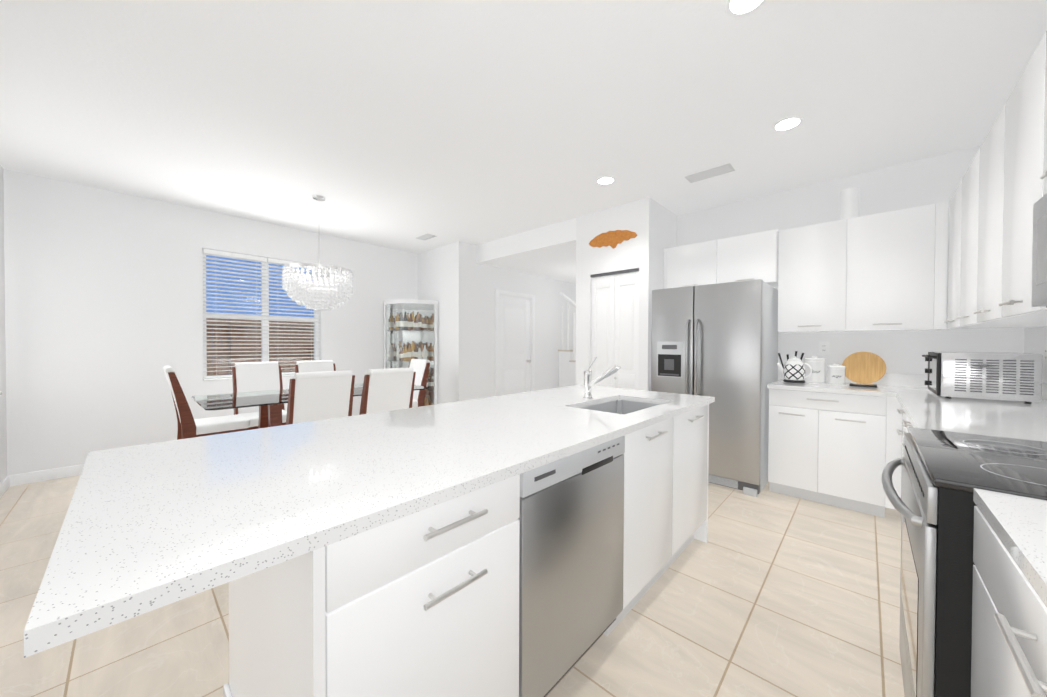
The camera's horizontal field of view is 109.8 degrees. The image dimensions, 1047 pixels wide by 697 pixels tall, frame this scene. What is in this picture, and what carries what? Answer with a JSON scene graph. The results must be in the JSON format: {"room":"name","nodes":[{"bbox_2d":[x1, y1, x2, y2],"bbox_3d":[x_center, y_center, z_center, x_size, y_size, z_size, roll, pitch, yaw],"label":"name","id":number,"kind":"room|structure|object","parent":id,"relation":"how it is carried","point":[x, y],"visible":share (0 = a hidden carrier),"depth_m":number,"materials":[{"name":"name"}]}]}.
{"room":"kitchen","nodes":[
{"label":"kitchen","id":0,"kind":"room"},
{"bbox_2d":[0,165,11,482],"bbox_3d":[-3.368,-0.154,2.019,3.090,2.720,0.200,1,1,43],"label":"wall","id":1,"kind":"structure","parent":0,"point":[5,426],"depth_m":3.13,"materials":[{"name":"white paint"}]},
{"bbox_2d":[0,475,10,497],"bbox_3d":[-3.237,1.159,2.055,3.220,0.095,0.014,1,1,43],"label":"baseboard","id":2,"kind":"structure","parent":1,"relation":"attached to","point":[7,482],"depth_m":3.06,"materials":[{"name":"white wood"}]},
{"bbox_2d":[8,170,415,474],"bbox_3d":[-3.188,-0.183,4.640,0.200,2.720,4.280,1,1,43],"label":"wall","id":3,"kind":"structure","parent":0,"point":[100,312],"depth_m":3.64,"materials":[{"name":"white paint"}]},
{"bbox_2d":[11,464,83,485],"bbox_3d":[-3.085,1.130,4.610,0.017,0.095,3.960,1,1,43],"label":"baseboard","id":4,"kind":"structure","parent":3,"relation":"attached to","point":[50,474],"depth_m":3.31,"materials":[{"name":"white wood"}]},
{"bbox_2d":[202,249,319,380],"bbox_3d":[-3.201,-0.383,4.582,0.195,1.474,1.214,1,1,43],"label":"dining room window","id":5,"kind":"structure","parent":3,"relation":"in","point":[265,317],"depth_m":4.46,"materials":[{"name":"white"}]},
{"bbox_2d":[416,243,451,403],"bbox_3d":[-1.338,-0.190,5.759,0.960,2.720,0.120,1,1,43],"label":"wall","id":6,"kind":"structure","parent":0,"point":[434,266],"depth_m":5.59,"materials":[{"name":"white paint"}]},
{"bbox_2d":[0,475,904,696],"bbox_3d":[-0.902,1.260,2.413,6.610,0.100,11.200,1,1,43],"label":"floor","id":7,"kind":"structure","parent":0,"point":[765,592],"depth_m":1.63,"materials":[{"name":"tile"}]},
{"bbox_2d":[163,366,249,439],"bbox_3d":[-2.997,0.674,3.494,0.440,1.032,0.590,1,1,43],"label":"chair","id":8,"kind":"object","parent":7,"relation":"on","point":[189,425],"visible":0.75,"depth_m":3.32,"materials":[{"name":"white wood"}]},
{"bbox_2d":[232,362,286,429],"bbox_3d":[-2.764,0.670,3.910,0.590,1.032,0.440,1,1,43],"label":"chair","id":9,"kind":"object","parent":7,"relation":"on","point":[253,376],"visible":0.31,"depth_m":3.99,"materials":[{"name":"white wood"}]},
{"bbox_2d":[191,383,429,428],"bbox_3d":[-2.019,0.811,3.709,1.000,0.760,1.900,1,1,43],"label":"dining table","id":10,"kind":"object","parent":7,"relation":"on","point":[269,403],"visible":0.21,"depth_m":3.25,"materials":[{"name":"clear glass"}]},
{"bbox_2d":[295,360,335,372],"bbox_3d":[-2.361,0.667,4.341,0.590,1.032,0.440,1,1,43],"label":"chair","id":11,"kind":"object","parent":7,"relation":"on","point":[315,366],"visible":0.08,"depth_m":4.48,"materials":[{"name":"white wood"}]},
{"bbox_2d":[286,370,354,424],"bbox_3d":[-1.692,0.685,2.953,0.590,1.032,0.440,1,1,43],"label":"chair","id":12,"kind":"object","parent":7,"relation":"on","point":[317,396],"visible":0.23,"depth_m":2.76,"materials":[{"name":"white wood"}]},
{"bbox_2d":[359,367,415,414],"bbox_3d":[-1.320,0.682,3.323,0.590,1.032,0.440,1,1,43],"label":"chair","id":13,"kind":"object","parent":7,"relation":"on","point":[388,389],"visible":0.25,"depth_m":3.12,"materials":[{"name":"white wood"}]},
{"bbox_2d":[384,299,437,405],"bbox_3d":[-1.724,0.220,5.627,0.580,1.900,0.580,1,1,43],"label":"curio cabinet","id":14,"kind":"object","parent":7,"relation":"on","point":[410,329],"visible":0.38,"depth_m":5.64,"materials":[{"name":"white"}]},
{"bbox_2d":[409,359,429,407],"bbox_3d":[-1.597,0.664,4.850,0.440,1.032,0.590,1,1,43],"label":"chair","id":15,"kind":"object","parent":7,"relation":"on","point":[420,367],"visible":0.29,"depth_m":4.87,"materials":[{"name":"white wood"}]},
{"bbox_2d":[223,400,714,696],"bbox_3d":[0.092,0.779,1.759,0.877,0.884,2.274,1,1,43],"label":"kitchen island","id":16,"kind":"object","parent":7,"relation":"on","point":[376,554],"depth_m":0.89,"materials":[{"name":"white wood"}]},
{"bbox_2d":[24,390,714,657],"bbox_3d":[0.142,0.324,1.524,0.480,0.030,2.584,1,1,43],"label":"island countertop","id":17,"kind":"structure","parent":16,"relation":"on","point":[119,557],"depth_m":0.73,"materials":[{"name":"white stone"}]},
{"bbox_2d":[580,356,620,399],"bbox_3d":[0.457,0.175,2.156,0.246,0.255,0.060,1,1,43],"label":"faucet","id":18,"kind":"object","parent":17,"relation":"on","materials":[{"name":"silver metal"}]},
{"bbox_2d":[576,396,663,411],"bbox_3d":[0.542,0.420,2.051,0.360,0.197,0.601,1,1,43],"label":"sink","id":19,"kind":"object","parent":17,"relation":"in","point":[618,403],"depth_m":2.29,"materials":[{"name":"silver metal"}]},
{"bbox_2d":[518,436,624,696],"bbox_3d":[-0.006,0.787,1.474,0.580,0.872,0.610,1,1,43],"label":"dishwasher","id":20,"kind":"object","parent":16,"relation":"in","point":[571,549],"visible":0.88,"depth_m":1.22,"materials":[{"name":"silver metal"}]},
{"bbox_2d":[558,292,575,386],"bbox_3d":[1.592,0.058,6.701,1.650,2.223,1.010,1,1,43],"label":"stairs","id":21,"kind":"structure","parent":7,"relation":"on","point":[567,362],"depth_m":6.77,"materials":[{"name":"white wood"}]},
{"bbox_2d":[651,279,777,496],"bbox_3d":[1.825,0.320,3.542,0.913,1.771,0.878,1,1,43],"label":"refrigerator","id":22,"kind":"object","parent":7,"relation":"on","point":[718,342],"visible":0.73,"depth_m":3.16,"materials":[{"name":"silver metal"}]},
{"bbox_2d":[768,390,882,516],"bbox_3d":[2.550,0.772,3.048,0.775,0.884,0.671,1,1,43],"label":"base cabinet","id":23,"kind":"object","parent":7,"relation":"on","point":[836,445],"depth_m":2.81,"materials":[{"name":"white wood"}]},
{"bbox_2d":[767,378,1046,401],"bbox_3d":[2.768,0.318,2.820,1.406,0.030,0.702,1,1,43],"label":"countertop","id":24,"kind":"structure","parent":23,"relation":"on","point":[820,388],"depth_m":2.81,"materials":[{"name":"white stone"}]},
{"bbox_2d":[778,351,803,378],"bbox_3d":[2.464,0.159,3.395,0.202,0.271,0.096,1,1,43],"label":"knives","id":25,"kind":"object","parent":24,"relation":"on","point":[787,355],"visible":0.29,"depth_m":3.39,"materials":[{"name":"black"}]},
{"bbox_2d":[777,356,811,382],"bbox_3d":[2.375,0.180,3.233,0.160,0.232,0.265,0,1,-35],"label":"kettle","id":26,"kind":"object","parent":24,"relation":"on","point":[793,371],"visible":1,"depth_m":3.18,"materials":[{"name":"white ceramic"}]},
{"bbox_2d":[804,356,825,382],"bbox_3d":[2.584,0.181,3.270,0.154,0.230,0.154,1,1,43],"label":"flour canister","id":27,"kind":"object","parent":24,"relation":"on","point":[816,364],"visible":0.9,"depth_m":3.21,"materials":[{"name":"white ceramic"}]},
{"bbox_2d":[827,363,845,383],"bbox_3d":[2.686,0.213,3.161,0.120,0.170,0.120,1,1,43],"label":"sugar canister","id":28,"kind":"object","parent":24,"relation":"on","point":[836,373],"visible":1,"depth_m":3.12,"materials":[{"name":"white ceramic"}]},
{"bbox_2d":[849,383,876,387],"bbox_3d":[2.696,0.291,2.923,0.160,0.019,0.105,1,1,43],"label":"kitchen scale","id":29,"kind":"object","parent":24,"relation":"on","point":[863,385],"visible":1,"depth_m":2.89,"materials":[{"name":"black plastic"}]},
{"bbox_2d":[842,352,885,383],"bbox_3d":[2.872,0.162,3.110,0.276,0.276,0.015,1,-13,43],"label":"cutting board","id":30,"kind":"object","parent":24,"relation":"on","point":[865,367],"visible":0.92,"depth_m":3.10,"materials":[{"name":"brown wood"}]},
{"bbox_2d":[883,394,906,517],"bbox_3d":[2.627,0.783,2.159,0.701,0.884,0.562,1,1,43],"label":"base cabinet","id":31,"kind":"object","parent":7,"relation":"on","point":[893,414],"depth_m":2.57,"materials":[{"name":"white wood"}]},
{"bbox_2d":[895,394,1046,441],"bbox_3d":[2.292,0.328,1.759,0.656,0.030,1.498,1,1,43],"label":"countertop","id":32,"kind":"structure","parent":31,"relation":"on","point":[998,418],"depth_m":1.72,"materials":[{"name":"white stone"}]},
{"bbox_2d":[922,351,1041,403],"bbox_3d":[2.858,0.166,2.343,0.425,0.285,0.501,1,1,43],"label":"toaster oven","id":33,"kind":"object","parent":32,"relation":"on","point":[1010,376],"visible":1,"depth_m":2.15,"materials":[{"name":"silver metal"}]},
{"bbox_2d":[903,422,910,457],"bbox_3d":[2.296,0.786,1.749,0.626,0.884,0.490,1,1,43],"label":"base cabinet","id":34,"kind":"object","parent":7,"relation":"on","point":[905,424],"depth_m":2.23,"materials":[{"name":"white wood"}]},
{"bbox_2d":[881,427,1046,696],"bbox_3d":[1.474,0.710,0.970,0.766,0.990,0.765,1,1,43],"label":"range","id":35,"kind":"object","parent":7,"relation":"on","point":[945,474],"visible":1,"depth_m":0.91,"materials":[{"name":"silver metal"}]},
{"bbox_2d":[971,488,1046,696],"bbox_3d":[0.652,0.736,0.008,0.660,1.015,1.748,1,1,43],"label":"base cabinet","id":36,"kind":"object","parent":7,"relation":"on","point":[1009,630],"depth_m":0.66,"materials":[{"name":"white wood"}]},
{"bbox_2d":[452,241,571,401],"bbox_3d":[0.216,-0.194,6.621,0.120,2.720,3.500,1,1,43],"label":"wall","id":37,"kind":"structure","parent":0,"point":[474,284],"depth_m":5.69,"materials":[{"name":"white paint"}]},
{"bbox_2d":[495,289,534,395],"bbox_3d":[-0.158,0.117,6.186,0.167,2.105,0.940,1,1,43],"label":"hall door","id":38,"kind":"structure","parent":37,"relation":"in","point":[514,333],"depth_m":6.17,"materials":[{"name":"white paint"}]},
{"bbox_2d":[0,0,1046,283],"bbox_3d":[-0.893,-1.430,2.382,6.610,0.360,11.200,1,1,43],"label":"ceiling","id":39,"kind":"structure","parent":0,"point":[504,134],"depth_m":2.25,"materials":[{"name":"white paint"}]},
{"bbox_2d":[282,195,352,309],"bbox_3d":[-2.070,-0.964,3.730,0.632,1.129,0.631,1,1,43],"label":"chandelier","id":40,"kind":"object","parent":39,"relation":"hanging from","point":[302,289],"visible":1,"depth_m":3.55,"materials":[{"name":"clear glass"}]},
{"bbox_2d":[416,234,435,239],"bbox_3d":[-1.346,-1.538,5.085,0.300,0.006,0.150,1,1,43],"label":"ceiling vent","id":41,"kind":"object","parent":39,"relation":"in","point":[426,236],"visible":1,"depth_m":5.09,"materials":[{"name":"grey metal"}]},
{"bbox_2d":[596,176,614,184],"bbox_3d":[0.740,-1.512,3.320,0.172,0.004,0.172,1,1,43],"label":"recessed light","id":42,"kind":"object","parent":39,"relation":"in","point":[606,180],"visible":1,"depth_m":3.31,"materials":[{"name":"white"}]},
{"bbox_2d":[685,163,734,182],"bbox_3d":[1.602,-1.506,3.173,0.360,0.006,0.160,1,1,43],"label":"ceiling vent","id":43,"kind":"object","parent":39,"relation":"in","point":[713,172],"visible":1,"depth_m":3.16,"materials":[{"name":"grey metal"}]},
{"bbox_2d":[725,0,766,16],"bbox_3d":[0.958,-1.491,1.573,0.172,0.004,0.172,1,1,43],"label":"recessed light","id":44,"kind":"object","parent":39,"relation":"in","point":[737,8],"visible":1,"depth_m":1.61,"materials":[{"name":"white plastic"}]},
{"bbox_2d":[772,116,803,131],"bbox_3d":[1.765,-1.499,2.461,0.172,0.004,0.172,1,1,43],"label":"recessed light","id":45,"kind":"object","parent":39,"relation":"in","point":[787,124],"visible":1,"depth_m":2.45,"materials":[{"name":"white plastic"}]},
{"bbox_2d":[572,215,583,384],"bbox_3d":[0.909,-0.168,4.526,0.130,2.720,0.740,1,1,43],"label":"wall","id":46,"kind":"structure","parent":0,"point":[578,288],"depth_m":4.26,"materials":[{"name":"white paint"}]},
{"bbox_2d":[584,201,635,369],"bbox_3d":[0.965,-0.162,4.051,0.600,2.720,0.120,1,1,43],"label":"wall","id":47,"kind":"structure","parent":0,"point":[597,260],"depth_m":4.05,"materials":[{"name":"white paint"}]},
{"bbox_2d":[589,230,636,248],"bbox_3d":[0.952,-1.171,3.963,0.580,0.200,0.010,1,1,43],"label":"wall decor","id":48,"kind":"object","parent":47,"relation":"attached to","point":[612,239],"visible":1,"depth_m":3.95,"materials":[{"name":"brown wood"}]},
{"bbox_2d":[591,268,638,389],"bbox_3d":[0.983,0.178,3.995,0.586,2.016,0.062,1,1,43],"label":"bifold pantry door","id":49,"kind":"structure","parent":47,"relation":"in","point":[615,317],"depth_m":3.97,"materials":[{"name":"white paint"}]},
{"bbox_2d":[636,197,675,390],"bbox_3d":[1.462,-0.160,4.012,0.120,2.720,0.740,1,1,43],"label":"wall","id":50,"kind":"structure","parent":0,"point":[655,224],"depth_m":3.75,"materials":[{"name":"white paint"}]},
{"bbox_2d":[676,146,1019,477],"bbox_3d":[2.375,-0.154,3.789,3.280,2.720,0.220,1,1,43],"label":"wall","id":51,"kind":"structure","parent":0,"point":[932,180],"depth_m":3.13,"materials":[{"name":"white paint"}]},
{"bbox_2d":[663,239,718,288],"bbox_3d":[1.823,-0.835,3.909,0.526,0.465,0.381,1,1,43],"label":"upper cabinet","id":52,"kind":"object","parent":51,"relation":"attached to","point":[695,264],"depth_m":3.75,"materials":[{"name":"white wood"}]},
{"bbox_2d":[719,229,778,286],"bbox_3d":[2.192,-0.830,3.565,0.484,0.465,0.381,1,1,43],"label":"upper cabinet","id":53,"kind":"object","parent":51,"relation":"attached to","point":[754,256],"depth_m":3.40,"materials":[{"name":"white wood"}]},
{"bbox_2d":[775,218,850,332],"bbox_3d":[2.563,-0.603,3.265,0.464,0.910,0.316,1,1,43],"label":"upper cabinet","id":54,"kind":"object","parent":51,"relation":"attached to","point":[814,260],"depth_m":3.13,"materials":[{"name":"white wood"}]},
{"bbox_2d":[819,342,828,354],"bbox_3d":[2.723,-0.003,3.336,0.070,0.115,0.008,1,1,43],"label":"outlet","id":55,"kind":"object","parent":51,"relation":"attached to","point":[823,348],"visible":1,"depth_m":3.33,"materials":[{"name":"white plastic"}]},
{"bbox_2d":[781,370,927,385],"bbox_3d":[2.993,0.251,3.075,1.386,0.099,0.020,1,1,43],"label":"backsplash","id":56,"kind":"structure","parent":51,"relation":"attached to","point":[888,379],"depth_m":2.99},
{"bbox_2d":[847,201,947,331],"bbox_3d":[2.930,-0.597,2.924,0.538,0.910,0.316,1,1,43],"label":"upper cabinet","id":57,"kind":"object","parent":51,"relation":"attached to","point":[885,271],"depth_m":2.79,"materials":[{"name":"white wood"}]},
{"bbox_2d":[840,187,858,219],"bbox_3d":[2.743,-1.194,3.097,0.120,0.275,0.120,1,1,43],"label":"paper towel","id":58,"kind":"object","parent":57,"relation":"on","point":[849,202],"visible":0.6,"depth_m":3.05,"materials":[{"name":"white paper"}]},
{"bbox_2d":[1020,327,1046,382],"bbox_3d":[0.684,-0.110,-0.607,0.200,2.720,8.960,1,1,43],"label":"wall","id":59,"kind":"structure","parent":0,"point":[1032,340],"depth_m":2.42,"materials":[{"name":"white paint"}]},
{"bbox_2d":[943,185,1038,328],"bbox_3d":[2.997,-0.590,2.308,0.391,0.910,0.486,1,1,43],"label":"upper cabinet","id":60,"kind":"object","parent":59,"relation":"attached to","point":[954,201],"depth_m":2.48,"materials":[{"name":"white wood"}]},
{"bbox_2d":[955,157,1046,328],"bbox_3d":[2.668,-0.587,1.955,0.391,0.910,0.480,1,1,43],"label":"upper cabinet","id":61,"kind":"object","parent":59,"relation":"attached to","point":[967,184],"depth_m":2.17,"materials":[{"name":"white wood"}]},
{"bbox_2d":[971,115,1046,326],"bbox_3d":[2.341,-0.584,1.604,0.391,0.910,0.480,1,1,43],"label":"upper cabinet","id":62,"kind":"object","parent":59,"relation":"attached to","point":[987,156],"depth_m":1.81,"materials":[{"name":"white wood"}]},
{"bbox_2d":[995,45,1046,322],"bbox_3d":[2.013,-0.581,1.252,0.391,0.910,0.481,1,1,43],"label":"upper cabinet","id":63,"kind":"object","parent":59,"relation":"attached to","point":[1000,190],"depth_m":1.42,"materials":[{"name":"white wood"}]},
{"bbox_2d":[1035,31,1046,202],"bbox_3d":[1.718,-0.759,0.933,0.391,0.549,0.386,1,1,43],"label":"upper cabinet","id":64,"kind":"object","parent":59,"relation":"attached to","point":[1041,155],"depth_m":1.22,"materials":[{"name":"white wood"}]},
{"bbox_2d":[1031,193,1046,307],"bbox_3d":[1.558,-0.302,0.821,0.464,0.352,0.757,1,1,43],"label":"microwave","id":65,"kind":"object","parent":64,"relation":"attached to","point":[1039,274],"visible":1,"depth_m":1.16,"materials":[{"name":"silver metal"}]},
{"bbox_2d":[1042,382,1046,397],"bbox_3d":[2.765,0.265,1.799,0.020,0.099,2.200,1,1,43],"label":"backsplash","id":66,"kind":"structure","parent":59,"relation":"attached to","point":[1044,385],"depth_m":2.22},
{"bbox_2d":[1044,345,1046,363],"bbox_3d":[3.203,0.036,2.254,0.008,0.115,0.070,1,1,43],"label":"wall outlet","id":67,"kind":"object","parent":59,"relation":"attached to","point":[1045,354],"visible":1,"depth_m":2.26,"materials":[{"name":"white plastic"}]},
{"label":"outside","id":68,"kind":"structure","parent":0,"visible":0},
{"bbox_3d":[-7.248,1.274,6.686,40.000,0.050,50.000,1,1,43],"label":"ground","id":69,"kind":"structure","parent":68,"visible":0},
{"bbox_2d":[206,318,313,375],"bbox_3d":[-5.135,0.189,8.886,0.110,1.864,22.114,1,1,43],"label":"fence","id":70,"kind":"object","parent":69,"relation":"on","point":[256,354],"depth_m":8.06,"materials":[{"name":"brown wood"}]}
]}

